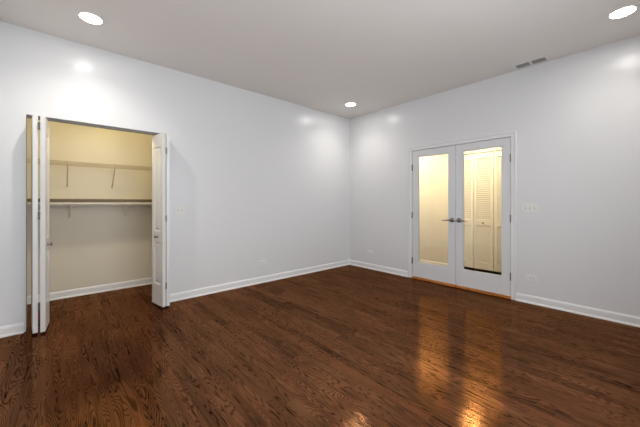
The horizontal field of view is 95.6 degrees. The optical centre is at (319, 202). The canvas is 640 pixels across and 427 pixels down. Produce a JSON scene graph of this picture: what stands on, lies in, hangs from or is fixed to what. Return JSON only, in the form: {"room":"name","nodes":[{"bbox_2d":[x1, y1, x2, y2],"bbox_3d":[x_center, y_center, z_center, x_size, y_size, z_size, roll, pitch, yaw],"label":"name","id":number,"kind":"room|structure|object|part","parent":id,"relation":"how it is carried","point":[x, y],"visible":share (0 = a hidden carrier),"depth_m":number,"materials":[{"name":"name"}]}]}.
{"room":"empty bedroom","nodes":[
{"label":"empty bedroom","id":0,"kind":"room"},
{"bbox_2d":[27,118,153,295],"bbox_3d":[-2.971,-0.205,3.835,1.635,2.770,0.120,0,0,-42],"label":"wall","id":1,"kind":"structure","parent":0,"point":[98,245],"depth_m":3.79,"materials":[{"name":"paint"}]},
{"bbox_2d":[27,199,151,218],"bbox_3d":[-2.826,0.085,3.672,1.393,0.251,0.314,0,0,-42],"label":"closet shelf","id":2,"kind":"object","parent":1,"relation":"attached to","point":[28,200],"visible":0.46,"depth_m":3.61,"materials":[{"name":"white wood"}]},
{"bbox_2d":[27,202,151,204],"bbox_3d":[-2.743,0.014,3.578,1.394,0.052,0.052,0,0,-42],"label":"rod","id":3,"kind":"object","parent":2,"relation":"attached to","point":[28,203],"visible":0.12,"depth_m":3.57,"materials":[{"name":"white metal"}]},
{"bbox_2d":[27,158,151,188],"bbox_3d":[-2.825,-0.337,3.672,1.390,0.303,0.316,0,0,-42],"label":"wire shelf","id":4,"kind":"object","parent":1,"relation":"attached to","point":[51,161],"visible":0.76,"depth_m":3.62,"materials":[{"name":"metal"}]},
{"bbox_3d":[-2.727,-0.433,3.560,1.387,0.010,0.010,0,0,-42],"label":"rail","id":5,"kind":"part","parent":4,"relation":"part of","materials":[{"name":"plastic"}]},
{"bbox_3d":[-2.727,-0.477,3.560,1.387,0.010,0.010,0,0,-42],"label":"rail","id":6,"kind":"part","parent":4,"relation":"part of","materials":[{"name":"plastic"}]},
{"bbox_2d":[27,277,151,303],"bbox_3d":[-2.632,1.134,3.454,1.395,0.092,0.900,0,0,-42],"label":"baseboard","id":7,"kind":"structure","parent":1,"relation":"attached to","point":[57,295],"depth_m":3.78,"materials":[{"name":"white paint"}]},
{"bbox_2d":[0,21,349,331],"bbox_3d":[-1.169,-0.205,4.072,4.775,2.770,0.120,0,0,-42],"label":"wall","id":8,"kind":"structure","parent":0,"point":[257,177],"depth_m":3.68,"materials":[{"name":"paint"}]},
{"bbox_2d":[0,322,23,337],"bbox_3d":[-2.749,1.134,2.570,0.176,0.092,0.026,0,0,-42],"label":"baseboard","id":9,"kind":"structure","parent":8,"relation":"attached to","point":[13,329],"depth_m":2.58,"materials":[{"name":"white paint"}]},
{"bbox_2d":[27,115,157,134],"bbox_3d":[-2.267,-0.793,3.077,1.182,0.021,0.032,0,0,-42],"label":"door track","id":10,"kind":"object","parent":8,"relation":"attached to","point":[28,116],"visible":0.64,"depth_m":3.00,"materials":[{"name":"metal"}]},
{"bbox_2d":[31,115,52,333],"bbox_3d":[-2.591,0.195,2.708,0.305,1.935,0.137,0,0,43],"label":"bifold door","id":11,"kind":"structure","parent":10,"relation":"hanging from","point":[43,125],"depth_m":2.60,"materials":[{"name":"white paint"}]},
{"bbox_3d":[-2.633,0.195,2.677,0.285,1.935,0.034,0,0,43],"label":"door","id":12,"kind":"part","parent":11,"relation":"part of","materials":[{"name":"white paint"}]},
{"bbox_3d":[-2.571,0.195,2.715,0.034,1.935,0.285,0,0,-37],"label":"door","id":13,"kind":"part","parent":11,"relation":"part of","materials":[{"name":"white paint"}]},
{"bbox_2d":[152,133,169,306],"bbox_3d":[-1.825,0.195,3.336,0.153,1.935,0.296,0,0,-42],"label":"bifold door","id":14,"kind":"structure","parent":10,"relation":"hanging from","point":[160,142],"depth_m":3.26,"materials":[{"name":"white paint"}]},
{"bbox_3d":[-1.792,0.195,3.372,0.034,1.935,0.285,0,0,-37],"label":"door","id":15,"kind":"part","parent":14,"relation":"part of","materials":[{"name":"white paint"}]},
{"bbox_2d":[175,205,184,214],"bbox_3d":[-1.692,0.092,3.514,0.116,0.115,0.019,0,0,-42],"label":"light switch","id":16,"kind":"object","parent":8,"relation":"attached to","point":[179,209],"visible":1,"depth_m":3.52,"materials":[{"name":"white plastic"}]},
{"bbox_2d":[170,260,349,301],"bbox_3d":[-0.605,1.134,4.476,3.155,0.092,0.026,0,0,-42],"label":"baseboard","id":17,"kind":"structure","parent":8,"relation":"attached to","point":[193,293],"depth_m":4.12,"materials":[{"name":"white paint"}]},
{"bbox_2d":[259,260,265,264],"bbox_3d":[-0.844,0.884,4.274,0.115,0.070,0.009,0,0,-42],"label":"wall outlet","id":18,"kind":"object","parent":8,"relation":"attached to","point":[261,262],"visible":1,"depth_m":4.27,"materials":[{"name":"white plastic"}]},
{"bbox_2d":[0,265,639,426],"bbox_3d":[0.544,1.210,3.387,6.425,0.060,5.460,0,0,-42],"label":"floor","id":19,"kind":"structure","parent":0,"point":[348,345],"depth_m":2.17,"materials":[{"name":"brown wood"}]},
{"bbox_2d":[411,276,510,298],"bbox_3d":[1.929,1.173,4.084,0.150,0.014,1.344,0,0,-42],"label":"threshold","id":20,"kind":"object","parent":19,"relation":"on","point":[414,277],"visible":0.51,"depth_m":3.97,"materials":[{"name":"brown wood"}]},
{"bbox_2d":[0,0,639,118],"bbox_3d":[0.267,-1.640,2.458,4.775,0.100,4.440,0,0,-42],"label":"ceiling","id":21,"kind":"structure","parent":0,"point":[321,55],"depth_m":2.78,"materials":[{"name":"paint"}]},
{"bbox_2d":[77,11,103,24],"bbox_3d":[-1.975,-1.586,2.503,0.180,0.006,0.180,0,0,-42],"label":"recessed light","id":22,"kind":"object","parent":21,"relation":"in","point":[89,17],"visible":1,"depth_m":2.49,"materials":[{"name":"white paint"}]},
{"bbox_2d":[345,102,355,105],"bbox_3d":[0.494,-1.586,4.705,0.180,0.006,0.180,0,0,-42],"label":"recessed light","id":23,"kind":"object","parent":21,"relation":"in","point":[350,103],"visible":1,"depth_m":4.70,"materials":[{"name":"white paint"}]},
{"bbox_2d":[511,55,551,69],"bbox_3d":[2.397,-1.586,3.302,0.156,0.006,0.356,0,0,-42],"label":"ceiling vent","id":24,"kind":"object","parent":21,"relation":"in","point":[545,58],"visible":1,"depth_m":3.29,"materials":[{"name":"white plastic"}]},
{"bbox_2d":[607,5,637,18],"bbox_3d":[2.527,-1.586,2.425,0.180,0.006,0.180,0,0,-42],"label":"recessed light","id":25,"kind":"object","parent":21,"relation":"in","point":[624,11],"visible":1,"depth_m":2.42,"materials":[{"name":"white paint"}]},
{"bbox_2d":[419,147,500,263],"bbox_3d":[2.502,-0.205,4.981,0.120,2.770,4.600,0,0,-42],"label":"wall","id":26,"kind":"structure","parent":0,"point":[433,170],"depth_m":5.34,"materials":[{"name":"paint"}]},
{"bbox_2d":[419,259,447,265],"bbox_3d":[2.448,1.134,4.933,0.026,0.092,4.600,0,0,-42],"label":"baseboard","id":27,"kind":"structure","parent":26,"relation":"attached to","point":[420,260],"depth_m":5.34,"materials":[{"name":"white paint"}]},
{"bbox_2d":[464,154,473,267],"bbox_3d":[2.477,0.143,4.971,0.028,1.906,0.295,0,0,-42],"label":"louvered door","id":28,"kind":"structure","parent":26,"relation":"in","point":[468,159],"depth_m":4.91,"materials":[{"name":"beige paint"}]},
{"bbox_2d":[474,152,493,270],"bbox_3d":[2.664,0.143,4.735,0.062,1.906,0.295,0,0,-42],"label":"louvered door","id":29,"kind":"structure","parent":26,"relation":"in","point":[483,162],"depth_m":4.74,"materials":[{"name":"beige paint"}]},
{"bbox_2d":[494,151,500,271],"bbox_3d":[2.877,0.143,4.521,0.028,1.906,0.295,0,0,-42],"label":"louvered door","id":30,"kind":"structure","parent":26,"relation":"in","point":[497,154],"depth_m":4.59,"materials":[{"name":"beige paint"}]},
{"bbox_2d":[350,35,639,316],"bbox_3d":[2.046,-0.205,3.960,0.120,2.770,4.320,0,0,-42],"label":"wall","id":31,"kind":"structure","parent":0,"point":[575,118],"depth_m":3.26,"materials":[{"name":"paint"}]},
{"bbox_2d":[350,260,407,276],"bbox_3d":[0.975,1.134,5.054,0.026,0.092,1.262,0,0,-42],"label":"baseboard","id":32,"kind":"structure","parent":31,"relation":"attached to","point":[404,273],"depth_m":4.98,"materials":[{"name":"white paint"}]},
{"bbox_2d":[411,145,455,284],"bbox_3d":[1.650,0.174,4.291,0.106,1.951,0.676,0,0,-42],"label":"door","id":33,"kind":"structure","parent":31,"relation":"in","point":[446,274],"depth_m":4.23,"materials":[{"name":"white paint"}]},
{"bbox_2d":[408,131,516,299],"bbox_3d":[1.924,0.160,4.079,0.144,2.041,1.456,0,0,-42],"label":"trim","id":34,"kind":"structure","parent":31,"relation":"attached to","point":[513,134],"depth_m":3.53,"materials":[{"name":"white paint"}]},
{"bbox_2d":[456,137,510,295],"bbox_3d":[2.103,0.174,3.783,0.106,1.951,0.676,0,0,-42],"label":"door","id":35,"kind":"structure","parent":31,"relation":"in","point":[494,283],"depth_m":3.71,"materials":[{"name":"white paint"}]},
{"bbox_2d":[522,203,537,212],"bbox_3d":[2.454,0.066,3.396,0.019,0.115,0.162,0,0,-42],"label":"light switch","id":36,"kind":"object","parent":31,"relation":"attached to","point":[526,207],"visible":1,"depth_m":3.39,"materials":[{"name":"white plastic"}]},
{"bbox_2d":[526,274,537,281],"bbox_3d":[2.471,0.883,3.384,0.009,0.070,0.115,0,0,-42],"label":"wall outlet","id":37,"kind":"object","parent":31,"relation":"attached to","point":[528,277],"visible":1,"depth_m":3.38,"materials":[{"name":"white plastic"}]},
{"bbox_2d":[516,293,639,326],"bbox_3d":[2.853,1.134,2.942,0.026,0.092,1.486,0,0,-42],"label":"baseboard","id":38,"kind":"structure","parent":31,"relation":"attached to","point":[621,318],"depth_m":3.05,"materials":[{"name":"white paint"}]}
]}

